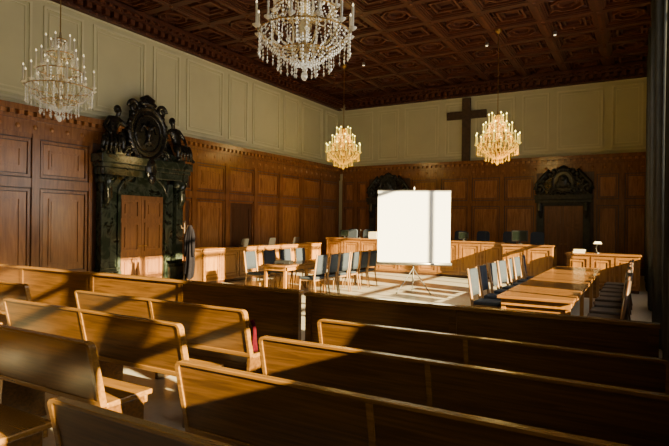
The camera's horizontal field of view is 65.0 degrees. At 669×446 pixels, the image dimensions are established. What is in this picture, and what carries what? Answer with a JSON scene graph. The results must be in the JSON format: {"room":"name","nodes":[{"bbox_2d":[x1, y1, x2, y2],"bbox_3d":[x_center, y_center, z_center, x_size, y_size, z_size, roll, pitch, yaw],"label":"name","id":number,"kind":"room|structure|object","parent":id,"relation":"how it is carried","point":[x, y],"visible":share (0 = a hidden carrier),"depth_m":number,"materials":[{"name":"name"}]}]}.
{"room":"courtroom","nodes":[
{"label":"courtroom","id":0,"kind":"room"},
{"bbox_2d":[0,0,338,166],"bbox_3d":[-6.492,-2.168,13.576,0.340,7.700,26.200,1,0,30],"label":"wall","id":1,"kind":"structure","parent":0,"point":[206,100],"depth_m":15.55,"materials":[{"name":"beige paint"}]},
{"bbox_2d":[91,95,194,278],"bbox_3d":[-5.243,-0.897,14.695,0.568,5.380,3.233,1,0,30],"label":"doorway","id":2,"kind":"structure","parent":1,"relation":"in","point":[139,160],"depth_m":14.48,"materials":[{"name":"green stone"}]},
{"bbox_2d":[104,132,122,152],"bbox_3d":[-5.738,-2.098,13.601,0.274,0.518,0.608,1,0,30],"label":"drapery","id":3,"kind":"object","parent":2,"relation":"hanging from","point":[112,138],"depth_m":13.54,"materials":[{"name":"black metal"}]},
{"bbox_2d":[120,195,162,277],"bbox_3d":[-5.438,0.463,14.799,0.112,2.460,1.560,1,0,30],"label":"door","id":4,"kind":"structure","parent":2,"relation":"attached to","point":[141,216],"depth_m":14.82,"materials":[{"name":"brown wood"}]},
{"bbox_2d":[173,144,191,162],"bbox_3d":[-4.537,-2.085,15.681,0.274,0.518,0.608,1,0,30],"label":"drapery","id":5,"kind":"object","parent":2,"relation":"hanging from","point":[181,151],"depth_m":15.59,"materials":[{"name":"black metal"}]},
{"bbox_2d":[0,100,341,277],"bbox_3d":[-6.259,-0.491,13.431,0.320,4.350,26.200,1,0,30],"label":"wall paneling","id":6,"kind":"structure","parent":1,"relation":"attached to","point":[234,194],"depth_m":13.51,"materials":[{"name":"brown wood"}]},
{"bbox_2d":[51,0,344,110],"bbox_3d":[-6.155,-5.580,13.419,0.420,0.470,26.229,1,0,30],"label":"trim","id":7,"kind":"structure","parent":1,"relation":"attached to","point":[113,12],"depth_m":16.36,"materials":[{"name":"brown wood"}]},
{"bbox_2d":[0,269,661,445],"bbox_3d":[-0.901,1.841,10.324,13.350,0.200,26.800,1,0,30],"label":"floor","id":8,"kind":"structure","parent":0,"point":[162,406],"depth_m":12.52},
{"bbox_2d":[0,281,31,324],"bbox_3d":[-5.084,1.247,7.807,2.650,0.900,0.569,1,0,30],"label":"bench","id":9,"kind":"object","parent":8,"relation":"on","point":[20,291],"visible":0.25,"depth_m":7.11,"materials":[{"name":"brown wood"}]},
{"bbox_2d":[0,404,51,445],"bbox_3d":[-3.105,1.268,3.835,2.650,0.900,0.569,1,0,30],"label":"bench","id":10,"kind":"object","parent":8,"relation":"on","point":[17,427],"visible":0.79,"depth_m":3.34,"materials":[{"name":"brown wood"}]},
{"bbox_2d":[0,324,151,418],"bbox_3d":[-2.705,1.272,4.528,2.650,0.900,0.569,1,0,30],"label":"bench","id":11,"kind":"object","parent":8,"relation":"on","point":[33,363],"visible":0.87,"depth_m":4.00,"materials":[{"name":"brown wood"}]},
{"bbox_2d":[3,298,223,427],"bbox_3d":[-2.295,1.276,5.238,2.650,0.900,0.569,1,0,30],"label":"bench","id":12,"kind":"object","parent":8,"relation":"on","point":[153,345],"visible":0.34,"depth_m":4.85,"materials":[{"name":"brown wood"}]},
{"bbox_2d":[47,396,233,445],"bbox_3d":[-0.100,1.299,2.100,2.650,0.900,0.569,1,0,30],"label":"bench","id":13,"kind":"object","parent":8,"relation":"on","point":[74,422],"visible":1,"depth_m":2.33,"materials":[{"name":"brown wood"}]},
{"bbox_2d":[0,264,303,370],"bbox_3d":[-4.239,1.203,8.000,8.940,1.005,0.100,1,0,30],"label":"barrier","id":14,"kind":"object","parent":8,"relation":"on","point":[276,312],"visible":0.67,"depth_m":6.57,"materials":[{"name":"brown wood"}]},
{"bbox_2d":[74,290,262,379],"bbox_3d":[-1.880,1.280,5.957,2.650,0.900,0.569,1,0,30],"label":"bench","id":15,"kind":"object","parent":8,"relation":"on","point":[226,330],"visible":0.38,"depth_m":5.44,"materials":[{"name":"brown wood"}]},
{"bbox_2d":[250,319,257,352],"bbox_3d":[-0.794,1.115,5.163,0.058,0.351,0.201,1,0,4],"label":"scarf","id":16,"kind":"object","parent":15,"relation":"on","point":[254,338],"visible":0.98,"depth_m":5.16,"materials":[{"name":"fabric"}]},
{"bbox_2d":[181,221,187,279],"bbox_3d":[-3.563,0.828,12.444,0.340,1.770,0.332,1,0,30],"label":"coat stand","id":17,"kind":"object","parent":8,"relation":"on","point":[184,222],"visible":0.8,"depth_m":12.43,"materials":[{"name":"brown wood"}]},
{"bbox_2d":[184,225,194,279],"bbox_3d":[-3.387,0.694,12.346,0.322,1.280,0.199,1,0,30],"label":"coat","id":18,"kind":"object","parent":17,"relation":"hanging from","point":[189,239],"visible":1,"depth_m":12.28,"materials":[{"name":"fabric"}]},
{"bbox_2d":[187,242,321,282],"bbox_3d":[-2.318,1.226,17.208,0.600,1.000,6.300,1,0,30],"label":"desk","id":19,"kind":"object","parent":8,"relation":"on","point":[226,263],"visible":0.53,"depth_m":15.43,"materials":[{"name":"brown wood"}]},
{"bbox_2d":[238,239,248,246],"bbox_3d":[-2.862,0.600,16.198,0.296,0.240,0.340,1,0,30],"label":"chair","id":20,"kind":"object","parent":19,"relation":"on","point":[244,242],"visible":0.96,"depth_m":16.11,"materials":[{"name":"fabric"}]},
{"bbox_2d":[263,238,275,244],"bbox_3d":[-2.162,0.607,17.410,0.296,0.240,0.340,1,0,30],"label":"laptop","id":21,"kind":"object","parent":19,"relation":"on","point":[271,240],"visible":0.96,"depth_m":17.32,"materials":[{"name":"black plastic"}]},
{"bbox_2d":[287,237,298,243],"bbox_3d":[-1.462,0.615,18.623,0.296,0.240,0.340,1,0,30],"label":"laptop","id":22,"kind":"object","parent":19,"relation":"on","point":[296,239],"visible":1,"depth_m":18.54,"materials":[{"name":"black plastic"}]},
{"bbox_2d":[243,250,270,286],"bbox_3d":[-1.962,1.219,13.307,0.551,1.025,0.495,1,0,29],"label":"chair","id":23,"kind":"object","parent":8,"relation":"on","point":[250,258],"visible":0.88,"depth_m":13.33,"materials":[{"name":"blue fabric"}]},
{"bbox_2d":[262,249,287,287],"bbox_3d":[-1.584,1.223,13.961,0.551,1.025,0.495,1,0,38],"label":"chair","id":24,"kind":"object","parent":8,"relation":"on","point":[269,256],"visible":0.62,"depth_m":13.97,"materials":[{"name":"blue fabric"}]},
{"bbox_2d":[279,248,303,286],"bbox_3d":[-1.209,1.227,14.611,0.551,1.025,0.495,1,0,38],"label":"chair","id":25,"kind":"object","parent":8,"relation":"on","point":[284,254],"visible":0.49,"depth_m":14.64,"materials":[{"name":"blue fabric"}]},
{"bbox_2d":[294,247,317,282],"bbox_3d":[-0.835,1.231,15.259,0.551,1.025,0.495,1,0,35],"label":"chair","id":26,"kind":"object","parent":8,"relation":"on","point":[299,253],"visible":0.43,"depth_m":15.32,"materials":[{"name":"blue fabric"}]},
{"bbox_2d":[261,257,356,289],"bbox_3d":[-0.513,1.370,13.856,0.720,0.750,3.700,1,0,30],"label":"table","id":27,"kind":"object","parent":8,"relation":"on","point":[302,264],"visible":0.49,"depth_m":12.46,"materials":[{"name":"brown wood"}]},
{"bbox_2d":[274,260,292,264],"bbox_3d":[-1.212,0.942,12.503,0.400,0.090,0.330,1,0,13],"label":"briefcase","id":28,"kind":"object","parent":27,"relation":"on","point":[277,262],"visible":1,"depth_m":12.40,"materials":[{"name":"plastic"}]},
{"bbox_2d":[299,254,328,292],"bbox_3d":[-0.486,1.235,12.338,0.551,1.025,0.495,1,0,32],"label":"chair","id":29,"kind":"object","parent":8,"relation":"on","point":[321,262],"visible":0.95,"depth_m":12.21,"materials":[{"name":"blue fabric"}]},
{"bbox_2d":[312,253,339,293],"bbox_3d":[-0.209,1.238,12.818,0.551,1.025,0.495,1,0,26],"label":"chair","id":30,"kind":"object","parent":8,"relation":"on","point":[334,258],"visible":0.84,"depth_m":12.67,"materials":[{"name":"blue fabric"}]},
{"bbox_2d":[323,252,350,293],"bbox_3d":[0.064,1.240,13.290,0.551,1.025,0.495,1,0,34],"label":"chair","id":31,"kind":"object","parent":8,"relation":"on","point":[344,258],"visible":0.85,"depth_m":13.14,"materials":[{"name":"blue fabric"}]},
{"bbox_2d":[334,251,359,290],"bbox_3d":[0.340,1.243,13.769,0.551,1.025,0.495,1,0,29],"label":"chair","id":32,"kind":"object","parent":8,"relation":"on","point":[355,256],"visible":0.84,"depth_m":13.63,"materials":[{"name":"blue fabric"}]},
{"bbox_2d":[347,229,357,237],"bbox_3d":[0.594,0.996,20.846,0.592,1.520,0.610,1,0,30],"label":"chair","id":33,"kind":"object","parent":8,"relation":"on","point":[353,233],"visible":0.21,"depth_m":21.01,"materials":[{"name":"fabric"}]},
{"bbox_2d":[344,250,369,288],"bbox_3d":[0.616,1.246,14.245,0.551,1.025,0.495,1,0,28],"label":"chair","id":34,"kind":"object","parent":8,"relation":"on","point":[364,257],"visible":0.89,"depth_m":14.10,"materials":[{"name":"blue fabric"}]},
{"bbox_2d":[354,250,376,286],"bbox_3d":[0.889,1.249,14.720,0.551,1.025,0.495,1,0,31],"label":"chair","id":35,"kind":"object","parent":8,"relation":"on","point":[372,260],"visible":0.8,"depth_m":14.57,"materials":[{"name":"blue fabric"}]},
{"bbox_2d":[363,229,373,237],"bbox_3d":[1.200,1.003,20.496,0.592,1.520,0.610,1,0,30],"label":"chair","id":36,"kind":"object","parent":8,"relation":"on","point":[366,231],"visible":0.3,"depth_m":20.71,"materials":[{"name":"grey leather"}]},
{"bbox_2d":[175,360,631,445],"bbox_3d":[0.300,1.303,2.793,2.650,0.900,0.569,1,0,30],"label":"bench","id":37,"kind":"object","parent":8,"relation":"on","point":[234,407],"visible":0.92,"depth_m":2.75,"materials":[{"name":"brown wood"}]},
{"bbox_2d":[376,188,451,294],"bbox_3d":[2.021,0.436,13.454,1.900,2.670,0.760,1,0,6],"label":"projection screen","id":38,"kind":"object","parent":8,"relation":"on","point":[414,225],"visible":1,"depth_m":13.27,"materials":[{"name":"white fabric"}]},
{"bbox_2d":[326,237,509,279],"bbox_3d":[2.704,1.179,18.524,6.580,1.200,0.800,1,0,30],"label":"desk","id":39,"kind":"object","parent":8,"relation":"on","point":[466,254],"visible":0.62,"depth_m":17.43,"materials":[{"name":"brown wood"}]},
{"bbox_2d":[340,230,348,237],"bbox_3d":[0.382,0.407,19.869,0.336,0.294,0.160,1,0,24],"label":"computer monitor","id":40,"kind":"object","parent":39,"relation":"on","point":[344,233],"visible":1,"depth_m":19.85,"materials":[{"name":"black plastic"}]},
{"bbox_2d":[368,232,377,238],"bbox_3d":[1.414,0.442,19.157,0.315,0.246,0.220,1,0,19],"label":"paper stack","id":41,"kind":"object","parent":39,"relation":"on","point":[372,235],"visible":0.91,"depth_m":19.07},
{"bbox_2d":[458,232,468,240],"bbox_3d":[4.322,0.448,17.594,0.336,0.294,0.160,1,0,24],"label":"computer monitor","id":42,"kind":"object","parent":39,"relation":"on","point":[461,235],"visible":1,"depth_m":17.57,"materials":[{"name":"black plastic"}]},
{"bbox_2d":[454,231,466,239],"bbox_3d":[4.404,1.036,18.646,0.592,1.520,0.610,1,0,30],"label":"chair","id":43,"kind":"object","parent":8,"relation":"on","point":[456,232],"visible":0.25,"depth_m":18.90,"materials":[{"name":"black plastic"}]},
{"bbox_2d":[258,336,668,445],"bbox_3d":[0.710,1.308,3.503,2.650,0.900,0.569,1,0,30],"label":"bench","id":44,"kind":"object","parent":8,"relation":"on","point":[628,416],"visible":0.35,"depth_m":3.12,"materials":[{"name":"brown wood"}]},
{"bbox_2d":[304,292,660,357],"bbox_3d":[1.107,1.264,4.890,3.270,0.995,0.100,1,0,30],"label":"barrier","id":45,"kind":"object","parent":8,"relation":"on","point":[631,337],"visible":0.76,"depth_m":4.69,"materials":[{"name":"brown wood"}]},
{"bbox_2d":[477,231,489,240],"bbox_3d":[5.097,1.044,18.246,0.592,1.520,0.610,1,0,30],"label":"chair","id":46,"kind":"object","parent":8,"relation":"on","point":[481,236],"visible":0.23,"depth_m":18.43,"materials":[{"name":"black plastic"}]},
{"bbox_2d":[467,267,500,308],"bbox_3d":[2.525,1.266,8.755,0.551,1.025,0.495,1,0,32],"label":"chair","id":47,"kind":"object","parent":8,"relation":"on","point":[472,274],"visible":0.73,"depth_m":8.69,"materials":[{"name":"blue fabric"}]},
{"bbox_2d":[477,264,500,299],"bbox_3d":[2.879,1.270,9.427,0.551,1.025,0.495,1,0,30],"label":"chair","id":48,"kind":"object","parent":8,"relation":"on","point":[482,270],"visible":0.63,"depth_m":9.44,"materials":[{"name":"blue fabric"}]},
{"bbox_2d":[317,319,668,393],"bbox_3d":[1.125,1.312,4.222,2.650,0.900,0.569,1,0,30],"label":"bench","id":49,"kind":"object","parent":8,"relation":"on","point":[645,373],"visible":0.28,"depth_m":3.85,"materials":[{"name":"brown wood"}]},
{"bbox_2d":[488,261,508,293],"bbox_3d":[3.259,1.274,10.086,0.551,1.025,0.495,1,0,31],"label":"chair","id":50,"kind":"object","parent":8,"relation":"on","point":[492,269],"visible":0.57,"depth_m":10.12,"materials":[{"name":"blue fabric"}]},
{"bbox_2d":[496,259,514,288],"bbox_3d":[3.642,1.278,10.746,0.551,1.025,0.495,1,0,36],"label":"chair","id":51,"kind":"object","parent":8,"relation":"on","point":[501,265],"visible":0.59,"depth_m":10.81,"materials":[{"name":"blue fabric"}]},
{"bbox_2d":[503,231,515,243],"bbox_3d":[5.876,1.052,17.796,0.592,1.520,0.610,1,0,30],"label":"chair","id":52,"kind":"object","parent":8,"relation":"on","point":[506,235],"visible":0.13,"depth_m":18.01,"materials":[{"name":"black leather"}]},
{"bbox_2d":[507,258,522,285],"bbox_3d":[4.037,1.282,11.387,0.551,1.025,0.495,1,0,26],"label":"chair","id":53,"kind":"object","parent":8,"relation":"on","point":[509,261],"visible":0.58,"depth_m":11.30,"materials":[{"name":"blue fabric"}]},
{"bbox_2d":[512,256,528,281],"bbox_3d":[4.404,1.286,12.060,0.551,1.025,0.495,1,0,34],"label":"chair","id":54,"kind":"object","parent":8,"relation":"on","point":[516,260],"visible":0.57,"depth_m":12.13,"materials":[{"name":"blue fabric"}]},
{"bbox_2d":[521,254,534,278],"bbox_3d":[4.807,1.290,12.696,0.551,1.025,0.495,1,0,24],"label":"chair","id":55,"kind":"object","parent":8,"relation":"on","point":[526,276],"visible":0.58,"depth_m":12.60,"materials":[{"name":"wood"}]},
{"bbox_2d":[501,243,557,282],"bbox_3d":[5.944,1.232,16.017,1.500,1.160,0.900,1,0,30],"label":"desk","id":56,"kind":"object","parent":8,"relation":"on","point":[540,258],"visible":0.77,"depth_m":15.59,"materials":[{"name":"brown wood"}]},
{"bbox_2d":[511,230,527,243],"bbox_3d":[5.718,0.440,16.211,0.480,0.420,0.228,1,0,24],"label":"computer monitor","id":57,"kind":"object","parent":56,"relation":"on","point":[516,235],"visible":0.96,"depth_m":16.18,"materials":[{"name":"black plastic"}]},
{"bbox_2d":[530,232,544,243],"bbox_3d":[6.655,1.060,17.346,0.592,1.520,0.610,1,0,30],"label":"chair","id":58,"kind":"object","parent":8,"relation":"on","point":[535,237],"visible":0.3,"depth_m":17.54,"materials":[{"name":"black leather"}]},
{"bbox_2d":[497,266,601,315],"bbox_3d":[4.304,1.420,9.920,1.000,0.750,6.300,1,0,30],"label":"table","id":59,"kind":"object","parent":8,"relation":"on","point":[556,290],"visible":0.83,"depth_m":8.25,"materials":[{"name":"brown wood"}]},
{"bbox_2d":[566,252,641,293],"bbox_3d":[7.294,1.327,14.256,1.800,1.000,0.800,1,0,30],"label":"desk","id":60,"kind":"object","parent":8,"relation":"on","point":[614,266],"visible":0.7,"depth_m":13.85,"materials":[{"name":"brown wood"}]},
{"bbox_2d":[572,249,585,252],"bbox_3d":[6.732,0.773,14.469,0.320,0.096,0.220,1,0,19],"label":"paper stack","id":61,"kind":"object","parent":60,"relation":"on","point":[574,250],"visible":0.97,"depth_m":14.37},
{"bbox_2d":[587,278,631,319],"bbox_3d":[3.794,1.280,7.271,0.551,1.025,0.495,1,0,29],"label":"chair","id":62,"kind":"object","parent":8,"relation":"on","point":[624,310],"visible":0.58,"depth_m":7.03,"materials":[{"name":"brown fabric"}]},
{"bbox_2d":[589,274,631,319],"bbox_3d":[4.143,1.283,7.876,0.551,1.025,0.495,1,0,31],"label":"chair","id":63,"kind":"object","parent":8,"relation":"on","point":[596,310],"visible":0.3,"depth_m":7.81,"materials":[{"name":"brown fabric"}]},
{"bbox_2d":[593,270,632,319],"bbox_3d":[4.496,1.287,8.487,0.551,1.025,0.495,1,0,23],"label":"chair","id":64,"kind":"object","parent":8,"relation":"on","point":[596,303],"visible":0.36,"depth_m":8.42,"materials":[{"name":"brown fabric"}]},
{"bbox_2d":[595,268,633,319],"bbox_3d":[4.841,1.291,9.085,0.551,1.025,0.495,1,0,36],"label":"chair","id":65,"kind":"object","parent":8,"relation":"on","point":[600,298],"visible":0.27,"depth_m":9.04,"materials":[{"name":"brown fabric"}]},
{"bbox_2d":[599,265,632,318],"bbox_3d":[5.195,1.294,9.699,0.551,1.025,0.495,1,0,25],"label":"chair","id":66,"kind":"object","parent":8,"relation":"on","point":[605,294],"visible":0.29,"depth_m":9.64,"materials":[{"name":"brown fabric"}]},
{"bbox_2d":[600,263,632,314],"bbox_3d":[5.543,1.298,10.300,0.551,1.025,0.495,1,0,33],"label":"chair","id":67,"kind":"object","parent":8,"relation":"on","point":[631,264],"visible":0.23,"depth_m":10.25,"materials":[{"name":"brown fabric"}]},
{"bbox_2d":[602,261,633,309],"bbox_3d":[5.892,1.302,10.905,0.551,1.025,0.495,1,0,35],"label":"chair","id":68,"kind":"object","parent":8,"relation":"on","point":[605,286],"visible":0.32,"depth_m":10.90,"materials":[{"name":"brown fabric"}]},
{"bbox_2d":[604,259,633,305],"bbox_3d":[6.242,1.305,11.511,0.551,1.025,0.495,1,0,35],"label":"chair","id":69,"kind":"object","parent":8,"relation":"on","point":[606,283],"visible":0.29,"depth_m":11.49,"materials":[{"name":"brown fabric"}]},
{"bbox_2d":[115,0,650,98],"bbox_3d":[-0.818,-6.019,10.324,13.350,0.580,26.800,1,0,30],"label":"ceiling","id":70,"kind":"structure","parent":0,"point":[403,45],"depth_m":16.21,"materials":[{"name":"brown wood"}]},
{"bbox_2d":[20,0,96,121],"bbox_3d":[-4.886,-3.801,9.368,1.242,4.000,1.242,1,0,21],"label":"chandelier","id":71,"kind":"object","parent":70,"relation":"hanging from","point":[57,80],"visible":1,"depth_m":9.29,"materials":[{"name":"gold metal"}]},
{"bbox_2d":[20,63,25,82],"bbox_3d":[-5.345,-2.581,9.012,0.100,0.350,0.100,1,0,30],"label":"candle","id":72,"kind":"object","parent":71,"relation":"on","point":[22,80],"depth_m":9.00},
{"bbox_2d":[28,60,33,79],"bbox_3d":[-5.107,-2.579,8.837,0.100,0.350,0.100,1,0,30],"label":"candle","id":73,"kind":"object","parent":71,"relation":"on","point":[31,78],"depth_m":8.82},
{"bbox_2d":[33,49,36,68],"bbox_3d":[-5.242,-2.885,9.217,0.100,0.360,0.100,1,0,30],"label":"candle","id":74,"kind":"object","parent":71,"relation":"on","point":[35,66],"depth_m":9.20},
{"bbox_2d":[38,45,44,65],"bbox_3d":[-5.033,-2.883,9.017,0.100,0.360,0.100,1,0,30],"label":"candle","id":75,"kind":"object","parent":71,"relation":"on","point":[40,63],"depth_m":9.00,"materials":[{"name":"wax"}]},
{"bbox_2d":[43,33,47,51],"bbox_3d":[-5.072,-3.173,9.224,0.100,0.340,0.100,1,0,30],"label":"candle","id":76,"kind":"object","parent":71,"relation":"on","point":[45,50],"depth_m":9.21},
{"bbox_2d":[44,59,49,79],"bbox_3d":[-4.813,-2.576,8.804,0.100,0.350,0.100,1,0,30],"label":"candle","id":77,"kind":"object","parent":71,"relation":"on","point":[46,78],"depth_m":8.79,"materials":[{"name":"wax"}]},
{"bbox_2d":[52,31,57,50],"bbox_3d":[-4.858,-3.171,9.141,0.100,0.340,0.100,1,0,30],"label":"candle","id":78,"kind":"object","parent":71,"relation":"on","point":[54,48],"depth_m":9.13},
{"bbox_2d":[55,45,60,65],"bbox_3d":[-4.745,-2.880,9.023,0.100,0.360,0.100,1,0,30],"label":"candle","id":79,"kind":"object","parent":71,"relation":"on","point":[57,64],"depth_m":9.01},
{"bbox_2d":[26,39,91,112],"bbox_3d":[-4.899,-2.615,9.368,1.068,1.266,1.068,1,0,21],"label":"strands","id":80,"kind":"object","parent":71,"relation":"hanging from","point":[57,80],"depth_m":9.28,"materials":[{"name":"clear glass"}]},
{"bbox_2d":[64,61,69,81],"bbox_3d":[-4.543,-2.573,8.922,0.100,0.350,0.100,1,0,30],"label":"candle","id":81,"kind":"object","parent":71,"relation":"on","point":[66,80],"depth_m":8.91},
{"bbox_2d":[67,35,72,53],"bbox_3d":[-4.679,-3.169,9.284,0.100,0.340,0.100,1,0,30],"label":"candle","id":82,"kind":"object","parent":71,"relation":"on","point":[69,51],"depth_m":9.27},
{"bbox_2d":[73,39,74,57],"bbox_3d":[-4.713,-3.170,9.512,0.100,0.340,0.100,1,0,30],"label":"candle","id":83,"kind":"object","parent":71,"relation":"on","point":[74,39],"depth_m":9.50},
{"bbox_2d":[73,50,78,69],"bbox_3d":[-4.545,-2.878,9.231,0.100,0.360,0.100,1,0,30],"label":"candle","id":84,"kind":"object","parent":71,"relation":"on","point":[75,67],"depth_m":9.22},
{"bbox_2d":[81,66,86,85],"bbox_3d":[-4.368,-2.571,9.160,0.100,0.350,0.100,1,0,30],"label":"candle","id":85,"kind":"object","parent":71,"relation":"on","point":[82,84],"depth_m":9.15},
{"bbox_2d":[91,71,96,89],"bbox_3d":[-4.335,-2.571,9.454,0.100,0.350,0.100,1,0,30],"label":"candle","id":86,"kind":"object","parent":71,"relation":"on","point":[92,88],"depth_m":9.44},
{"bbox_2d":[252,0,356,80],"bbox_3d":[-0.365,-3.784,6.700,1.350,3.940,1.350,1,0,11],"label":"chandelier","id":87,"kind":"object","parent":70,"relation":"hanging from","point":[307,19],"visible":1,"depth_m":6.62,"materials":[{"name":"glass"}]},
{"bbox_2d":[252,0,260,27],"bbox_3d":[-0.965,-2.595,6.503,0.104,0.350,0.104,1,0,30],"label":"candle","id":88,"kind":"object","parent":87,"relation":"on","point":[256,24],"depth_m":6.49,"materials":[{"name":"wax"}]},
{"bbox_2d":[255,10,259,36],"bbox_3d":[-0.985,-2.595,6.823,0.104,0.350,0.104,1,0,30],"label":"candle","id":89,"kind":"object","parent":87,"relation":"on","point":[256,33],"depth_m":6.81,"materials":[{"name":"wax"}]},
{"bbox_2d":[264,0,271,19],"bbox_3d":[-0.787,-2.593,6.235,0.104,0.350,0.104,1,0,30],"label":"candle","id":90,"kind":"object","parent":87,"relation":"on","point":[268,16],"depth_m":6.22,"materials":[{"name":"wax"}]},
{"bbox_2d":[287,0,295,14],"bbox_3d":[-0.500,-2.590,6.092,0.104,0.350,0.104,1,0,30],"label":"candle","id":91,"kind":"object","parent":87,"relation":"on","point":[290,11],"depth_m":6.08,"materials":[{"name":"wax"}]},
{"bbox_2d":[289,26,295,46],"bbox_3d":[-0.574,-2.591,7.287,0.104,0.350,0.104,1,0,30],"label":"candle","id":92,"kind":"object","parent":87,"relation":"on","point":[292,26],"depth_m":7.27,"materials":[{"name":"wax"}]},
{"bbox_2d":[314,0,322,15],"bbox_3d":[-0.180,-2.587,6.112,0.104,0.350,0.104,1,0,30],"label":"candle","id":93,"kind":"object","parent":87,"relation":"on","point":[318,12],"depth_m":6.10,"materials":[{"name":"wax"}]},
{"bbox_2d":[334,23,338,46],"bbox_3d":[0.033,-2.585,7.165,0.104,0.350,0.104,1,0,30],"label":"candle","id":94,"kind":"object","parent":87,"relation":"on","point":[335,43],"depth_m":7.15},
{"bbox_2d":[334,0,340,7],"bbox_3d":[0.028,-2.890,6.618,0.104,0.360,0.104,1,0,30],"label":"candle","id":95,"kind":"object","parent":87,"relation":"on","point":[336,4],"depth_m":6.60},
{"bbox_2d":[337,0,345,21],"bbox_3d":[0.088,-2.584,6.289,0.104,0.350,0.104,1,0,30],"label":"candle","id":96,"kind":"object","parent":87,"relation":"on","point":[341,18],"depth_m":6.27,"materials":[{"name":"wax"}]},
{"bbox_2d":[349,13,353,39],"bbox_3d":[0.211,-2.583,6.897,0.104,0.350,0.104,1,0,30],"label":"candle","id":97,"kind":"object","parent":87,"relation":"on","point":[350,18],"depth_m":6.89,"materials":[{"name":"wax"}]},
{"bbox_2d":[349,3,356,30],"bbox_3d":[0.231,-2.583,6.577,0.104,0.350,0.104,1,0,30],"label":"candle","id":98,"kind":"object","parent":87,"relation":"on","point":[352,28],"depth_m":6.56,"materials":[{"name":"wax"}]},
{"bbox_2d":[325,64,361,168],"bbox_3d":[0.336,-3.847,19.113,1.350,3.800,1.350,1,0,-7],"label":"chandelier","id":99,"kind":"object","parent":70,"relation":"hanging from","point":[344,161],"visible":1,"depth_m":19.02,"materials":[{"name":"gold metal"}]},
{"bbox_2d":[328,129,357,164],"bbox_3d":[0.325,-2.760,19.113,1.167,1.277,1.167,1,0,-7],"label":"strands","id":100,"kind":"object","parent":99,"relation":"hanging from","point":[344,161],"depth_m":19.01,"materials":[{"name":"clear glass"}]},
{"bbox_2d":[475,28,521,164],"bbox_3d":[4.821,-3.700,15.483,1.350,4.000,1.350,1,0,26],"label":"chandelier","id":101,"kind":"object","parent":70,"relation":"hanging from","point":[498,138],"visible":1,"depth_m":15.40,"materials":[{"name":"gold metal"}]},
{"bbox_2d":[478,116,515,158],"bbox_3d":[4.809,-2.513,15.483,1.165,1.273,1.165,1,0,26],"label":"strands","id":102,"kind":"object","parent":101,"relation":"hanging from","point":[497,144],"depth_m":15.34,"materials":[{"name":"clear glass"}]},
{"bbox_2d":[338,77,646,236],"bbox_3d":[5.755,-2.040,21.781,13.350,7.700,0.340,1,0,30],"label":"wall","id":103,"kind":"structure","parent":0,"point":[607,117],"depth_m":20.71,"materials":[{"name":"beige paint"}]},
{"bbox_2d":[366,172,408,231],"bbox_3d":[2.365,-0.233,23.291,2.123,4.016,0.396,1,0,30],"label":"doorway","id":104,"kind":"structure","parent":103,"relation":"in","point":[387,181],"depth_m":23.46,"materials":[{"name":"grey stone"}]},
{"bbox_2d":[375,207,377,231],"bbox_3d":[2.418,0.535,23.397,1.340,2.480,0.112,1,0,30],"label":"door","id":105,"kind":"structure","parent":104,"relation":"attached to","point":[376,216],"depth_m":23.72,"materials":[{"name":"brown wood"}]},
{"bbox_2d":[447,98,486,160],"bbox_3d":[5.447,-3.853,21.704,1.640,2.620,0.120,1,0,30],"label":"wall cross","id":106,"kind":"object","parent":103,"relation":"attached to","point":[466,114],"visible":0.91,"depth_m":21.64,"materials":[{"name":"brown wood"}]},
{"bbox_2d":[341,152,645,275],"bbox_3d":[5.723,-0.365,21.455,12.450,4.350,0.320,1,0,30],"label":"wall paneling","id":107,"kind":"structure","parent":103,"relation":"attached to","point":[495,199],"depth_m":20.72,"materials":[{"name":"brown wood"}]},
{"bbox_2d":[342,61,646,109],"bbox_3d":[5.816,-5.454,21.375,12.359,0.470,0.420,1,0,30],"label":"trim","id":108,"kind":"structure","parent":103,"relation":"attached to","point":[634,69],"depth_m":20.75,"materials":[{"name":"brown wood"}]},
{"bbox_2d":[533,165,594,251],"bbox_3d":[8.574,-0.168,19.706,2.123,4.016,0.396,1,0,30],"label":"doorway","id":109,"kind":"structure","parent":103,"relation":"in","point":[563,188],"depth_m":19.58,"materials":[{"name":"grey stone"}]},
{"bbox_2d":[544,206,582,264],"bbox_3d":[8.627,0.601,19.812,1.340,2.480,0.112,1,0,30],"label":"door","id":110,"kind":"structure","parent":109,"relation":"attached to","point":[568,234],"depth_m":19.82,"materials":[{"name":"brown wood"}]},
{"bbox_3d":[4.791,-2.050,7.061,0.300,7.700,26.200,1,0,30],"label":"wall","id":111,"kind":"structure","parent":0,"visible":0},
{"bbox_2d":[644,56,647,279],"bbox_3d":[9.780,-1.662,16.295,0.214,6.970,1.014,1,0,30],"label":"curtain","id":112,"kind":"object","parent":111,"relation":"hanging from","point":[647,56],"visible":0.13,"depth_m":16.02,"materials":[{"name":"fabric"}]},
{"bbox_2d":[645,27,650,291],"bbox_3d":[8.530,-1.676,14.130,0.214,6.970,1.014,1,0,30],"label":"curtain","id":113,"kind":"object","parent":111,"relation":"hanging from","point":[649,29],"visible":0.34,"depth_m":13.84,"materials":[{"name":"fabric"}]},
{"bbox_2d":[648,0,655,310],"bbox_3d":[6.655,-1.695,10.882,0.214,6.970,0.815,1,0,30],"label":"curtain","id":114,"kind":"object","parent":111,"relation":"hanging from","point":[653,2],"visible":0.34,"depth_m":10.65,"materials":[{"name":"fabric"}]},
{"bbox_2d":[652,0,666,350],"bbox_3d":[4.780,-1.715,7.635,0.214,6.970,0.854,1,0,30],"label":"curtain","id":115,"kind":"object","parent":111,"relation":"hanging from","point":[661,5],"visible":0.53,"depth_m":7.37,"materials":[{"name":"fabric"}]},
{"bbox_2d":[662,0,668,359],"bbox_3d":[2.840,-1.735,4.274,0.214,6.970,0.914,1,0,30],"label":"curtain","id":116,"kind":"object","parent":111,"relation":"hanging from","point":[665,338],"visible":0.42,"depth_m":4.30,"materials":[{"name":"fabric"}]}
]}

